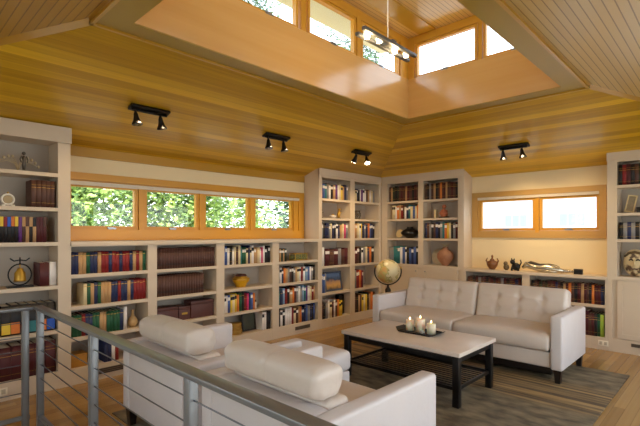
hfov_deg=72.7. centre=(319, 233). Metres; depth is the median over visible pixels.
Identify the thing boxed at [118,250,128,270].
book
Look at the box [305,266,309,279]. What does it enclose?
book
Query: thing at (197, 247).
book
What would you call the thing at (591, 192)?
window shade
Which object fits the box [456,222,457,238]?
book
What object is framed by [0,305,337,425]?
railing
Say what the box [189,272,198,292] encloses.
book
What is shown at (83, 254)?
book
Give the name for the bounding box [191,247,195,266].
book
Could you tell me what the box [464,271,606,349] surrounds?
bookcase
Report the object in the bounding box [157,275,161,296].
book
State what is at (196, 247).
book
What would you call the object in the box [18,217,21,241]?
book
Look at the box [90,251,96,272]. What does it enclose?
book
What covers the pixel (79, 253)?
book
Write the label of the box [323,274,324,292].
book
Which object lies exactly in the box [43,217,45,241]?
book
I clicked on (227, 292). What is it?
book
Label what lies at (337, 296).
books
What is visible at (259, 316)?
book
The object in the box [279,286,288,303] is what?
book
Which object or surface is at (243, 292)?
book
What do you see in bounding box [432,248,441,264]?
plate
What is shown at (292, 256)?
glass box
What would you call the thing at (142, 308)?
bookcase
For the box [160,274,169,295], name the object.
book
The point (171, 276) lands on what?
book
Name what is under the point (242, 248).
book
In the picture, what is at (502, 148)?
track light
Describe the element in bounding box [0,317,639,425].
floor
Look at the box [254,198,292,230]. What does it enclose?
window
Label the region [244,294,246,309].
book
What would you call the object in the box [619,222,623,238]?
book
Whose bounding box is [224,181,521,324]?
books
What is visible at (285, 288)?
book
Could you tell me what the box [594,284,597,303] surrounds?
book
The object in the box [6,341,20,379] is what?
book
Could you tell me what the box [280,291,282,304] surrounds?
book
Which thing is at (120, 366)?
grille
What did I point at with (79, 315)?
book
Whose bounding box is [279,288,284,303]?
book
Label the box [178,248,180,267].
book
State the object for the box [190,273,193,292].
book
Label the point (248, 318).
print
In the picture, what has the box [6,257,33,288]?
bell
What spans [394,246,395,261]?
book
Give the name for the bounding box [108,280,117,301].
book
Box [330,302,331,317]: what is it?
book
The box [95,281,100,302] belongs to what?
book
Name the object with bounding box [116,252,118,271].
book
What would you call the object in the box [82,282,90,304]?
book
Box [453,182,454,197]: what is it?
book
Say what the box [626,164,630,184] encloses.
book
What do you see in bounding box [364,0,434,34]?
trim
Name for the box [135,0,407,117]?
wall
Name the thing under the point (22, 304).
book
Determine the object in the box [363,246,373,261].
book
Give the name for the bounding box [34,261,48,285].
book
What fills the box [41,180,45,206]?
book
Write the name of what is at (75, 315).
book
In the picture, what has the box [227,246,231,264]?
book
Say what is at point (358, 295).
book
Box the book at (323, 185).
[322,184,324,197]
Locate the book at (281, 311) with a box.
[280,309,282,325]
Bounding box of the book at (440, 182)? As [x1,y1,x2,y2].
[440,182,442,198]
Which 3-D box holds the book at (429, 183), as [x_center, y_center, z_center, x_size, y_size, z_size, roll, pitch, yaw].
[1.871,-0.690,7.193,0.039,0.269,0.199,0,0,44]
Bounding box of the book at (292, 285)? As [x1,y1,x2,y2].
[292,285,299,301]
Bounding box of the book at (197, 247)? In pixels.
[197,247,199,266]
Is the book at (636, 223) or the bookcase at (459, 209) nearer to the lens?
the book at (636, 223)
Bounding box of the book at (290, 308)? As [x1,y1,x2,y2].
[284,307,291,324]
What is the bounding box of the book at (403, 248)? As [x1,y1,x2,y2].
[402,247,404,263]
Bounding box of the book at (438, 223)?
[438,223,439,237]
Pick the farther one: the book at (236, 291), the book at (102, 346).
the book at (236, 291)
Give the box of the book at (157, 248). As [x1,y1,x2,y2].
[157,248,158,268]
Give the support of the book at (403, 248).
on the bookcase at (459, 209)
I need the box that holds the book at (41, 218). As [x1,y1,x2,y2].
[40,217,42,241]
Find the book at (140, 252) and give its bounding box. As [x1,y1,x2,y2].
[139,251,141,269]
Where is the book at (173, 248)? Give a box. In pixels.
[173,248,174,267]
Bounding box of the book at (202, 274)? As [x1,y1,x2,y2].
[197,272,203,291]
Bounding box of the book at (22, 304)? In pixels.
[16,301,28,333]
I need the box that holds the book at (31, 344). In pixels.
[18,340,33,375]
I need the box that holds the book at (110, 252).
[107,251,111,271]
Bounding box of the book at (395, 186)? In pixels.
[395,186,397,201]
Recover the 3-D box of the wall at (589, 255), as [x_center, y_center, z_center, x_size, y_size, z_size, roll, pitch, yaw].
[3.177,0.270,6.278,5.695,2.360,0.160,0,0,44]
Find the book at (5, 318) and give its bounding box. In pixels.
[0,303,10,336]
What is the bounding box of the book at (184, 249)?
[177,247,185,267]
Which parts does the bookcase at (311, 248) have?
panel, shelf, shelf, shelf, panel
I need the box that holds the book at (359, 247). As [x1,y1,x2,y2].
[359,247,364,262]
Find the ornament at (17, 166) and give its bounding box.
[0,154,39,169]
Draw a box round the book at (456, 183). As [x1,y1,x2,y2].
[455,182,457,197]
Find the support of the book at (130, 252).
on the bookcase at (142, 308)
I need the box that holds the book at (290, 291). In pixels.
[289,290,291,302]
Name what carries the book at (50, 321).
on the bookcase at (53, 159)
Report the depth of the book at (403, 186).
7.47 m
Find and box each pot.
[401,227,417,237]
[486,255,498,269]
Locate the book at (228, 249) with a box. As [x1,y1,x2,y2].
[227,248,229,264]
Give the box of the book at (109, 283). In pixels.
[103,280,110,301]
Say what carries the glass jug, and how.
on the bookcase at (314, 204)
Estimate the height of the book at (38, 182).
0.247 m
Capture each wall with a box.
[71,156,303,240]
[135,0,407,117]
[381,165,606,292]
[408,57,559,118]
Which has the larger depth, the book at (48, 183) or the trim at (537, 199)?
the trim at (537, 199)
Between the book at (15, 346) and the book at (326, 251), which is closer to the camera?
the book at (15, 346)
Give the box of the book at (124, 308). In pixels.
[116,305,126,328]
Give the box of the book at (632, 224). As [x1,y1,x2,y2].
[631,223,634,238]
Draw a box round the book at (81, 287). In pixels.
[77,282,86,304]
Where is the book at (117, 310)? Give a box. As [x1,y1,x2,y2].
[110,308,119,330]
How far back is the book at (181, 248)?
5.00 m
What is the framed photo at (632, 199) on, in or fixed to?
on the bookcase at (623, 289)
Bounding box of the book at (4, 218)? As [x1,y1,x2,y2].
[3,217,6,242]
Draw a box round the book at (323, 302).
[322,301,327,318]
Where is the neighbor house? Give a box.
[483,197,595,230]
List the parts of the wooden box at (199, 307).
lid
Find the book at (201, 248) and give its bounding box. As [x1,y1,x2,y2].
[200,247,202,266]
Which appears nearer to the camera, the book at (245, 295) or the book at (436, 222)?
the book at (245, 295)
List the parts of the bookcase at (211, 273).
panel, shelf, shelf, shelf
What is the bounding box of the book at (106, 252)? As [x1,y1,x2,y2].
[103,251,108,272]
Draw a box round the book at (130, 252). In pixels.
[125,250,132,270]
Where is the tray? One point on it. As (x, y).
(401, 328)
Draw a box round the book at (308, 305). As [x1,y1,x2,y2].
[308,305,309,320]
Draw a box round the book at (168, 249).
[167,248,169,268]
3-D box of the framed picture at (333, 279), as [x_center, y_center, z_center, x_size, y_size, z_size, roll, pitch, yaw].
[0.209,0.765,6.976,0.062,0.308,0.400,0,0,44]
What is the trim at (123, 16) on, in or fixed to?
attached to the wall at (209, 24)
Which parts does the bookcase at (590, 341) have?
panel, panel, shelf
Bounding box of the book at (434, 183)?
[434,183,435,198]
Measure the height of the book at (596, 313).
0.287 m
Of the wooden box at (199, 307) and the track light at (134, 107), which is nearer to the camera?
the track light at (134, 107)
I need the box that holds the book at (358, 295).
[358,295,359,311]
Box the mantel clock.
[1,192,14,205]
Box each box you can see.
[71,350,87,367]
[157,305,177,317]
[175,304,189,319]
[184,297,213,318]
[289,253,306,260]
[573,269,582,274]
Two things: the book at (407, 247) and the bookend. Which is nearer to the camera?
the bookend
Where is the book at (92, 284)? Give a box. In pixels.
[86,282,93,303]
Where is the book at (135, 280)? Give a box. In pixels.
[126,278,136,299]
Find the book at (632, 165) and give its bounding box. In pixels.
[631,164,634,183]
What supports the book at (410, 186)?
on the bookcase at (459, 209)
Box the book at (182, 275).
[173,273,183,293]
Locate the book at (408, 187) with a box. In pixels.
[407,186,409,200]
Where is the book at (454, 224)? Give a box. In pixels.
[453,223,455,238]
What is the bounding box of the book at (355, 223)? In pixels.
[355,223,358,237]
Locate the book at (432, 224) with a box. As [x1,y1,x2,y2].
[431,223,433,237]
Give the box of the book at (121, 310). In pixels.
[115,307,122,329]
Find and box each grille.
[98,364,122,373]
[295,324,309,329]
[631,344,639,347]
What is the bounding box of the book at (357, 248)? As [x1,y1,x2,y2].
[355,247,358,262]
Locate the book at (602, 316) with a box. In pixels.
[600,313,604,336]
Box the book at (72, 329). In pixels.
[71,315,73,337]
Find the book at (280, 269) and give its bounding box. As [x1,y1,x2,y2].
[279,267,281,283]
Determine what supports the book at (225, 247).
on the bookcase at (262, 281)
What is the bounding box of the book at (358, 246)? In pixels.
[358,246,366,262]
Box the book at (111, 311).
[105,309,112,331]
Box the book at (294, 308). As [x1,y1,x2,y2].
[294,308,295,322]
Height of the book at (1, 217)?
0.229 m
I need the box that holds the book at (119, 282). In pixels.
[113,279,120,300]
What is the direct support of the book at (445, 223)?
on the bookcase at (459, 209)
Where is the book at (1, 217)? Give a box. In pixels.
[0,216,2,242]
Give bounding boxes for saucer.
[396,230,402,236]
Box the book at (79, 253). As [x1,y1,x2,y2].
[78,252,81,273]
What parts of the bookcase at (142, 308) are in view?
shelf, panel, shelf, shelf, shelf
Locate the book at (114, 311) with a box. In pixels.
[109,308,116,330]
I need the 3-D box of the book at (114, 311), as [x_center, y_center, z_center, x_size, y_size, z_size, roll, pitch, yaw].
[-2.175,0.896,4.527,0.205,0.206,0.032,0,0,44]
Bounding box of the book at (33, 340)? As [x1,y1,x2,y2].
[30,339,44,374]
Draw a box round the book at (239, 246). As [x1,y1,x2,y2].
[230,245,240,263]
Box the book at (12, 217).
[9,216,14,242]
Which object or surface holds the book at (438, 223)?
on the bookcase at (459, 209)
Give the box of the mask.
[623,249,639,275]
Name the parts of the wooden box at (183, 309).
lid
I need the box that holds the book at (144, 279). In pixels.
[135,277,145,298]
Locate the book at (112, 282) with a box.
[107,280,114,301]
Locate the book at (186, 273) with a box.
[186,273,190,293]
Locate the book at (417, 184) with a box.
[416,184,417,199]
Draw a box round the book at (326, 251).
[324,249,329,265]
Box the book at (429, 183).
[429,183,432,198]
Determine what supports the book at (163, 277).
on the bookcase at (211, 273)
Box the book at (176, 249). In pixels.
[175,248,177,267]
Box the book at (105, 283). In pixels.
[102,281,107,302]
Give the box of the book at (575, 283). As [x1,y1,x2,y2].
[574,282,577,301]
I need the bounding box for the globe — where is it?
[374,259,401,292]
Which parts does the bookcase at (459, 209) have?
shelf, shelf, shelf, door, panel, panel, shelf, shelf, shelf, door, shelf, panel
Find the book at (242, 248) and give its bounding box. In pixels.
[242,248,243,263]
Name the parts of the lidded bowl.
lid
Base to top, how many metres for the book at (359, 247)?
0.265 m
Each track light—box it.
[128,103,170,129]
[262,132,290,151]
[351,149,371,164]
[498,142,529,160]
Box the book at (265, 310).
[265,310,267,328]
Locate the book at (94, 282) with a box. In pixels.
[87,281,97,303]
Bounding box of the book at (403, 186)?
[403,186,404,200]
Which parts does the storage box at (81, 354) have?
lid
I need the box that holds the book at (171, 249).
[170,248,172,268]
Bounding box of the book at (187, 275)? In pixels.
[182,273,188,293]
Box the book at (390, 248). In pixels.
[389,246,392,259]
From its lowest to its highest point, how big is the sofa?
0.835 m
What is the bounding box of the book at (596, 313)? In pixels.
[594,312,599,335]
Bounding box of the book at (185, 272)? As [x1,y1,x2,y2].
[185,272,195,292]
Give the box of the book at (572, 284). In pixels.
[571,282,574,301]
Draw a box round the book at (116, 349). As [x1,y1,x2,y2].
[115,347,118,359]
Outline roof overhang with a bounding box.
[276,0,391,53]
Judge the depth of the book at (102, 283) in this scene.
4.37 m
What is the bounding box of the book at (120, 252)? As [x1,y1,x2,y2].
[116,251,122,271]
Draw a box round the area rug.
[112,342,629,425]
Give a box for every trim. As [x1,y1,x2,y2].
[0,18,90,45]
[0,117,71,143]
[71,145,304,182]
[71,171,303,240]
[91,0,588,123]
[212,0,524,87]
[298,0,407,78]
[319,168,381,182]
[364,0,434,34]
[382,169,463,182]
[408,15,482,79]
[472,185,606,238]
[535,197,539,232]
[589,85,639,100]
[607,150,639,160]
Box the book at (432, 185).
[431,184,433,198]
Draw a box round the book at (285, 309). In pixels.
[279,308,286,324]
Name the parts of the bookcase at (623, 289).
shelf, shelf, shelf, door, panel, shelf, panel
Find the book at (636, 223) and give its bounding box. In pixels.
[635,222,639,238]
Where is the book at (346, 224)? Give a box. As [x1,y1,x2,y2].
[337,223,347,237]
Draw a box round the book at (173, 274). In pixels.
[173,274,177,294]
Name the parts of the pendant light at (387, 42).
bulb, stem, bulb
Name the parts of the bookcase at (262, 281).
panel, shelf, shelf, shelf, shelf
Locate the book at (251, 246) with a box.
[250,245,253,262]
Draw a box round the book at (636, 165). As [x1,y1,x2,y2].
[635,163,638,183]
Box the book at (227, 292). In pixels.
[227,292,236,311]
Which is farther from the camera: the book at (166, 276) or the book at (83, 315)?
the book at (166, 276)
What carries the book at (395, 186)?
on the bookcase at (459, 209)
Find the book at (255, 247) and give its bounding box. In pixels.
[255,247,259,262]
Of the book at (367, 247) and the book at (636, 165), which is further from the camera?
the book at (367, 247)
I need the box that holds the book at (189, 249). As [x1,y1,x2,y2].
[188,248,190,266]
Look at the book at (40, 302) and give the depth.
4.01 m
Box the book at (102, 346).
[98,339,107,361]
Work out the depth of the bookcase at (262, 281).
5.89 m
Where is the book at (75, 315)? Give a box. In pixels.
[71,313,77,336]
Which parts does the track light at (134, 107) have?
rod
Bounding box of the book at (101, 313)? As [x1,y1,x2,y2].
[94,310,102,329]
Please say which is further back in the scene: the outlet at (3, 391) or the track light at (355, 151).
the track light at (355, 151)
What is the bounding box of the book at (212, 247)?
[212,247,213,265]
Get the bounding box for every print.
[243,313,254,329]
[326,273,340,289]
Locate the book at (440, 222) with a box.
[440,222,441,237]
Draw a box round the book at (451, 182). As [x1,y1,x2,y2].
[451,182,452,197]
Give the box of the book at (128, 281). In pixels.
[121,279,129,299]
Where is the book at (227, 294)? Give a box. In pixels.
[227,294,231,312]
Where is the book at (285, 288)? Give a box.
[285,288,286,303]
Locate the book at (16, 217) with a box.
[15,216,17,241]
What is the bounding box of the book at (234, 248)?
[232,247,235,264]
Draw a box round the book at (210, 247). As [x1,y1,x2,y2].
[210,247,211,265]
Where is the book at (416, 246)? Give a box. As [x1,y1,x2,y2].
[416,246,417,263]
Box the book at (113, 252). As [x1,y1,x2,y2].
[112,251,115,271]
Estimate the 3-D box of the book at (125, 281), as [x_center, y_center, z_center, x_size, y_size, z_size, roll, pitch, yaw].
[-2.099,0.597,4.608,0.205,0.206,0.032,0,0,44]
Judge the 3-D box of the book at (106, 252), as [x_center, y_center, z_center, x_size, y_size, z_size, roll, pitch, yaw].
[-2.230,0.289,4.470,0.205,0.211,0.034,0,0,44]
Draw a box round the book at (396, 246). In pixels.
[396,246,397,262]
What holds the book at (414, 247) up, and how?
on the bookcase at (459, 209)
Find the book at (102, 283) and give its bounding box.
[98,281,103,302]
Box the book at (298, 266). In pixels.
[298,266,304,280]
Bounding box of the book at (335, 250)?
[333,249,337,264]
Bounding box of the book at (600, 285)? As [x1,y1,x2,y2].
[598,284,601,304]
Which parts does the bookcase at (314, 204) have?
panel, shelf, shelf, shelf, shelf, shelf, panel, panel, shelf, shelf, shelf, shelf, shelf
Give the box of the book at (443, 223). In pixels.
[442,222,449,237]
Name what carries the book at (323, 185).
on the bookcase at (314, 204)
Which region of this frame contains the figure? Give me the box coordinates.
[503,261,508,269]
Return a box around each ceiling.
[0,0,639,185]
[343,0,473,38]
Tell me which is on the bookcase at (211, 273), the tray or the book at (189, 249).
the book at (189, 249)
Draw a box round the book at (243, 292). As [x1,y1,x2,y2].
[243,292,250,309]
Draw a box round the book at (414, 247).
[414,247,415,263]
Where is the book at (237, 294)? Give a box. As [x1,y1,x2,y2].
[237,294,238,311]
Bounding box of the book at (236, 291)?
[236,291,243,310]
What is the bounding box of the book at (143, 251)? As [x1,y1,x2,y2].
[138,250,145,269]
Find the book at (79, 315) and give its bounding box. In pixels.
[73,312,81,336]
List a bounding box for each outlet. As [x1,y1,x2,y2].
[0,387,7,395]
[598,340,607,345]
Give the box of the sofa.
[373,277,584,383]
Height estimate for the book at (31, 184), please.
0.246 m
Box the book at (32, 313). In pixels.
[27,301,37,332]
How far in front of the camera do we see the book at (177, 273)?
5.03 m
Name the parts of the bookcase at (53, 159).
panel, panel, shelf, shelf, shelf, shelf, shelf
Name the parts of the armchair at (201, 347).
leg, panel, arm, arm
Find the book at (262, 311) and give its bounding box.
[262,311,265,329]
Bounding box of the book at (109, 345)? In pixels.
[108,343,111,360]
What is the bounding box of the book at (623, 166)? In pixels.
[622,165,625,184]
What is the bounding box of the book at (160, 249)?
[159,248,161,268]
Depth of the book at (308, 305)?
6.49 m
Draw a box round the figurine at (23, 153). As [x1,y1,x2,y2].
[20,152,27,170]
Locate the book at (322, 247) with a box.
[322,247,323,265]
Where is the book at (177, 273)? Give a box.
[177,273,185,293]
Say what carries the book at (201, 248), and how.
on the bookcase at (211, 273)
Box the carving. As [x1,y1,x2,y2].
[510,258,521,270]
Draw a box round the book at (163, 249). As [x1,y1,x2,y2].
[162,248,164,268]
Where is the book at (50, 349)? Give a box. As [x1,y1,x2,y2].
[44,336,55,372]
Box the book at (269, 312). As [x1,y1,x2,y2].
[266,310,270,328]
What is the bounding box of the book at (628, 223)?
[627,222,633,238]
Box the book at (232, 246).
[232,246,237,263]
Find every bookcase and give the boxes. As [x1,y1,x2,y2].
[0,135,70,401]
[71,245,151,385]
[152,243,219,325]
[220,242,275,341]
[276,241,318,338]
[304,168,380,328]
[382,170,471,292]
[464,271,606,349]
[607,158,639,355]
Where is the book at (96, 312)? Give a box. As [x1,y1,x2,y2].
[91,310,99,327]
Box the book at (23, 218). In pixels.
[22,217,25,241]
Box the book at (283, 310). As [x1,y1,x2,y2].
[283,310,284,325]
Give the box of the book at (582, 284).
[581,282,585,302]
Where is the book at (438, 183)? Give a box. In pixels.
[438,183,439,198]
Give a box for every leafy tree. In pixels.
[71,187,132,225]
[99,190,238,226]
[206,197,288,227]
[243,0,315,225]
[258,200,288,227]
[312,19,389,64]
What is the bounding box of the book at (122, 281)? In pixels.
[116,279,123,300]
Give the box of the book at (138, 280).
[131,278,139,298]
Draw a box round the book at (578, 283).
[577,282,583,302]
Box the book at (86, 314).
[82,311,88,334]
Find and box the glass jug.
[355,210,360,218]
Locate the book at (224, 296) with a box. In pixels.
[224,296,225,313]
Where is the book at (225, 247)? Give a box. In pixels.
[224,246,226,264]
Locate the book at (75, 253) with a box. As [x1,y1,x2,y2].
[71,252,77,273]
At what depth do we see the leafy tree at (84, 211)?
6.57 m
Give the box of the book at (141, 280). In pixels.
[140,279,142,298]
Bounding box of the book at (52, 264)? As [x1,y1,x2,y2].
[43,261,55,285]
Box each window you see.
[71,184,137,229]
[144,190,198,229]
[204,194,249,229]
[239,0,297,27]
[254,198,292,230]
[306,0,355,54]
[361,21,398,74]
[415,23,477,77]
[480,197,534,230]
[483,22,514,57]
[540,194,598,229]
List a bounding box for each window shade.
[71,180,298,200]
[478,191,598,200]
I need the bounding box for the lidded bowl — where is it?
[232,274,249,286]
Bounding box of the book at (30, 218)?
[29,217,32,241]
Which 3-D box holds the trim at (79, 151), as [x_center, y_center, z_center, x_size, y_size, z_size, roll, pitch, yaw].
[-1.425,-0.845,5.579,0.020,0.100,3.400,0,0,44]
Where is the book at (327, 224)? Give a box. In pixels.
[325,223,328,238]
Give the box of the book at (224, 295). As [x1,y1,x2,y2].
[224,295,227,312]
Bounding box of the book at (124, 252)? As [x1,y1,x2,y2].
[123,251,125,270]
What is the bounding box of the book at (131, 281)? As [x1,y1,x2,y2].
[127,279,133,299]
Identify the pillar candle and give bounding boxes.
[406,318,413,330]
[416,316,424,332]
[427,321,435,334]
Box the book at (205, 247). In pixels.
[205,247,206,265]
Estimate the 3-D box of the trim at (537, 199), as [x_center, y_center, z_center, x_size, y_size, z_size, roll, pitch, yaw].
[3.136,-0.280,6.254,0.050,0.540,0.090,0,0,44]
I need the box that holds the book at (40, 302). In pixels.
[32,300,45,330]
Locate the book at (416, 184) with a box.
[414,184,416,199]
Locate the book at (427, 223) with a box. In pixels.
[427,223,430,237]
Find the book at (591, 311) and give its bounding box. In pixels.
[589,311,591,334]
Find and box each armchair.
[123,315,301,425]
[202,339,435,425]
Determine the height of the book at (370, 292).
0.308 m
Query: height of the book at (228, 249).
0.212 m
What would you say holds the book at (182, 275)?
on the bookcase at (211, 273)
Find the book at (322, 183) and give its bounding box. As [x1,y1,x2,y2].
[322,183,328,198]
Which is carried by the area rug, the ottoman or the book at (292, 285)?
the ottoman
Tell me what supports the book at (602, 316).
on the bookcase at (590, 341)
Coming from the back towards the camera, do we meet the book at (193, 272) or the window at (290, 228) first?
the window at (290, 228)
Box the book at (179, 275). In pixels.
[172,273,180,294]
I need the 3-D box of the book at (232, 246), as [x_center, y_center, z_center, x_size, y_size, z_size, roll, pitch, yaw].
[-1.124,0.279,5.615,0.193,0.230,0.034,0,0,44]
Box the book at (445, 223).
[445,223,446,237]
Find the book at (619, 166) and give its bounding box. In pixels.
[618,165,621,184]
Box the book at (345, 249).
[341,248,347,263]
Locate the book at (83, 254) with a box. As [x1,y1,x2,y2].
[82,252,85,273]
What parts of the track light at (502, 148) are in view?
rod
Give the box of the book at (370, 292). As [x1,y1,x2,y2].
[364,291,372,308]
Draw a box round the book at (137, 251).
[128,250,138,270]
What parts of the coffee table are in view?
leg, leg, frame, shelf frame, leg, leg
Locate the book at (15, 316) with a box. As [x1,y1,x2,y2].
[6,302,19,335]
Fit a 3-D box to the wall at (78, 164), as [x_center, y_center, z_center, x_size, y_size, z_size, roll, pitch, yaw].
[-1.511,0.270,5.619,0.160,2.360,7.600,0,0,44]
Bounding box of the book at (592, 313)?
[591,311,597,335]
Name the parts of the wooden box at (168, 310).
lid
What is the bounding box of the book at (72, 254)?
[71,253,73,274]
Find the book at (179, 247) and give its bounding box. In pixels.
[179,247,187,267]
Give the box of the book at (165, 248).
[165,248,166,268]
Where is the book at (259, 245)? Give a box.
[259,245,269,261]
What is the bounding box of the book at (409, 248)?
[409,248,410,263]
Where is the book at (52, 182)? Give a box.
[51,181,54,207]
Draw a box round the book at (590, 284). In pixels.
[589,283,594,303]
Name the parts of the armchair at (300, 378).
arm, panel, arm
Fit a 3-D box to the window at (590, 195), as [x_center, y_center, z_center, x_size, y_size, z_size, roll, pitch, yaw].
[3.411,-0.282,5.966,0.735,0.475,0.076,0,0,44]
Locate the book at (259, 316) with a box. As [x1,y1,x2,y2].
[255,311,263,329]
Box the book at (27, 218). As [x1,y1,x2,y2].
[26,217,28,241]
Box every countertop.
[71,239,319,245]
[463,267,606,279]
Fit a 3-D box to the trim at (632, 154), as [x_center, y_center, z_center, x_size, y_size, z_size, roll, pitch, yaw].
[3.948,-0.945,5.001,1.103,0.100,0.014,0,0,44]
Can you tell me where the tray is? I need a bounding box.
[396,324,444,336]
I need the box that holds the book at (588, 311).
[585,309,591,334]
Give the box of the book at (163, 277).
[160,275,164,295]
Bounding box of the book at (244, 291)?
[244,291,252,308]
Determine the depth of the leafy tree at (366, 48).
15.16 m
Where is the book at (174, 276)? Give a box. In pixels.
[169,274,175,294]
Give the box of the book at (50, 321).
[43,299,54,330]
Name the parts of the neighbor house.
pane, pane, pane, pane, pane, pane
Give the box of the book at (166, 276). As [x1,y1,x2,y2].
[159,274,167,295]
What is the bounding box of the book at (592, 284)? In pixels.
[592,284,596,303]
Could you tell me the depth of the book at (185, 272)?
5.12 m
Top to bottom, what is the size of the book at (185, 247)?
0.229 m
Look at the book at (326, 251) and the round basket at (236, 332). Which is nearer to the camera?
the round basket at (236, 332)
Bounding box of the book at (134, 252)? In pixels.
[133,251,135,270]
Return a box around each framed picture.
[241,312,255,331]
[323,271,342,291]
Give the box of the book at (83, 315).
[75,311,84,335]
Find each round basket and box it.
[229,322,240,327]
[232,326,241,331]
[232,329,241,334]
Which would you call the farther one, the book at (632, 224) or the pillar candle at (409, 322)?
the book at (632, 224)
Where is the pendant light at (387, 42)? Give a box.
[355,0,416,61]
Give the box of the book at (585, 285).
[584,283,586,302]
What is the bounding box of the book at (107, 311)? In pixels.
[100,309,109,331]
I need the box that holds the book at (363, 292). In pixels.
[358,291,368,309]
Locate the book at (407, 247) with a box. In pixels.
[407,247,410,263]
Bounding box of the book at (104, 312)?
[98,309,105,330]
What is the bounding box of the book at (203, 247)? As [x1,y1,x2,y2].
[203,247,204,265]
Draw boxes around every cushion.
[150,340,219,360]
[213,347,225,355]
[235,372,347,410]
[338,380,374,401]
[380,305,472,330]
[405,277,479,314]
[453,315,549,350]
[476,283,570,323]
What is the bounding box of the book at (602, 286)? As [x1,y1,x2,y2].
[601,285,604,304]
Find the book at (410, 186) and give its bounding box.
[410,186,411,200]
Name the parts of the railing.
rail, rail, post, post, rail, post, post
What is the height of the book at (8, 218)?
0.226 m
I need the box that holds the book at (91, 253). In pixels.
[88,252,93,272]
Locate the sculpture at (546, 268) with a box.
[522,261,572,272]
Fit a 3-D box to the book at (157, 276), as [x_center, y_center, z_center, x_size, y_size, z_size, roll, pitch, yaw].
[-1.858,0.585,4.859,0.205,0.228,0.031,0,0,44]
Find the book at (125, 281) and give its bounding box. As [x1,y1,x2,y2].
[119,279,126,300]
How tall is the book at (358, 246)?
0.276 m
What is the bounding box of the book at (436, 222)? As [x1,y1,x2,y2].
[436,222,439,237]
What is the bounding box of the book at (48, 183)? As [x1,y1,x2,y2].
[46,181,50,207]
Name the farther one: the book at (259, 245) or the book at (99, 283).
the book at (259, 245)
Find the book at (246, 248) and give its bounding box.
[246,248,247,263]
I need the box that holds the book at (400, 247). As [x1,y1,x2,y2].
[400,247,401,263]
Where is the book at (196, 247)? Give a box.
[196,247,197,266]
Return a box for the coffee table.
[341,320,495,408]
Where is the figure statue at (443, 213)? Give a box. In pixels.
[439,205,448,217]
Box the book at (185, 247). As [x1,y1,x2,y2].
[185,247,192,266]
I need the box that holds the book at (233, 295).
[224,293,234,311]
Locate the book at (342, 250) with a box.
[341,249,343,264]
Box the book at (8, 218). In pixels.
[7,217,10,242]
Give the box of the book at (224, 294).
[224,294,229,312]
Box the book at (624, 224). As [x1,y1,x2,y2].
[623,223,626,238]
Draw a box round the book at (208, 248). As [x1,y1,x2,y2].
[207,247,209,265]
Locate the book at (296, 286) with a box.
[296,286,297,301]
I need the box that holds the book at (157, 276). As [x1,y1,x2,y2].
[157,276,158,296]
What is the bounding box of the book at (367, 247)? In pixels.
[367,247,370,261]
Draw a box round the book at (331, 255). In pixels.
[329,249,333,265]
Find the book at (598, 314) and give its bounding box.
[597,312,603,336]
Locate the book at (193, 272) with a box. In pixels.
[193,272,200,291]
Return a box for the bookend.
[434,210,437,217]
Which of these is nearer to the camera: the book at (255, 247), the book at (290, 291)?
the book at (255, 247)
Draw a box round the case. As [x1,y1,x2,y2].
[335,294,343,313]
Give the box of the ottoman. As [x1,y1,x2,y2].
[272,338,349,380]
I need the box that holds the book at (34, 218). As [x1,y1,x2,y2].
[33,217,35,241]
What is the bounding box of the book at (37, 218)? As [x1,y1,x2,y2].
[36,217,39,241]
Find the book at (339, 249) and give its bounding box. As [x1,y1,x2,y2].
[329,248,340,264]
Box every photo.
[624,195,637,212]
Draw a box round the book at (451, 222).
[451,222,455,238]
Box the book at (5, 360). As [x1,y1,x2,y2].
[0,344,10,381]
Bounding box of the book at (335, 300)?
[335,300,336,316]
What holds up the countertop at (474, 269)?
on the bookcase at (590, 341)
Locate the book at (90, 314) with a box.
[85,311,92,325]
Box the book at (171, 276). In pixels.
[165,274,172,295]
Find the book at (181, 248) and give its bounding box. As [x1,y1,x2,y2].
[181,248,182,267]
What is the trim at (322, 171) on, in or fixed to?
attached to the bookcase at (314, 204)
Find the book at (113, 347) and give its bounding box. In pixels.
[112,345,114,360]
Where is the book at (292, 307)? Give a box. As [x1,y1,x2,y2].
[292,307,293,323]
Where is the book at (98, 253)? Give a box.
[97,252,100,272]
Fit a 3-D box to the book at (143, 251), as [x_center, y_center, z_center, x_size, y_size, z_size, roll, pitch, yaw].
[-1.964,0.290,4.748,0.205,0.210,0.034,0,0,44]
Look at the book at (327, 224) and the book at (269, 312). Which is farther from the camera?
the book at (327, 224)
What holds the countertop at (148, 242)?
on the bookcase at (142, 308)
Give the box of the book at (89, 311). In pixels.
[86,310,95,326]
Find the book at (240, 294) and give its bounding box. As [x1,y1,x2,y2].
[232,292,241,310]
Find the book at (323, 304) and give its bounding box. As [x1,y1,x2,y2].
[323,304,324,318]
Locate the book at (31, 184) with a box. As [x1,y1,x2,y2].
[26,180,35,206]
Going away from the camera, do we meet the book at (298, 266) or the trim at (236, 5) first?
the trim at (236, 5)
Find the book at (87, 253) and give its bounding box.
[83,252,89,273]
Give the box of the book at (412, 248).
[411,247,413,263]
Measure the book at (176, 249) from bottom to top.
0.228 m
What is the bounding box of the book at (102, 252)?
[94,251,104,272]
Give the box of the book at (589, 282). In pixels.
[587,282,591,303]
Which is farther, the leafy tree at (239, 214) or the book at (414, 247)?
the leafy tree at (239, 214)
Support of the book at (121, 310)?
on the bookcase at (142, 308)
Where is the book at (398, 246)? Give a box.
[398,246,405,263]
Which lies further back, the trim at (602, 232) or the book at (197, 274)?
the trim at (602, 232)
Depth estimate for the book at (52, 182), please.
4.05 m
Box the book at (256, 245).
[254,245,264,262]
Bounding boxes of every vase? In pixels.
[128,310,137,326]
[437,242,453,265]
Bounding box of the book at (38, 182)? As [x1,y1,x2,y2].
[36,180,40,206]

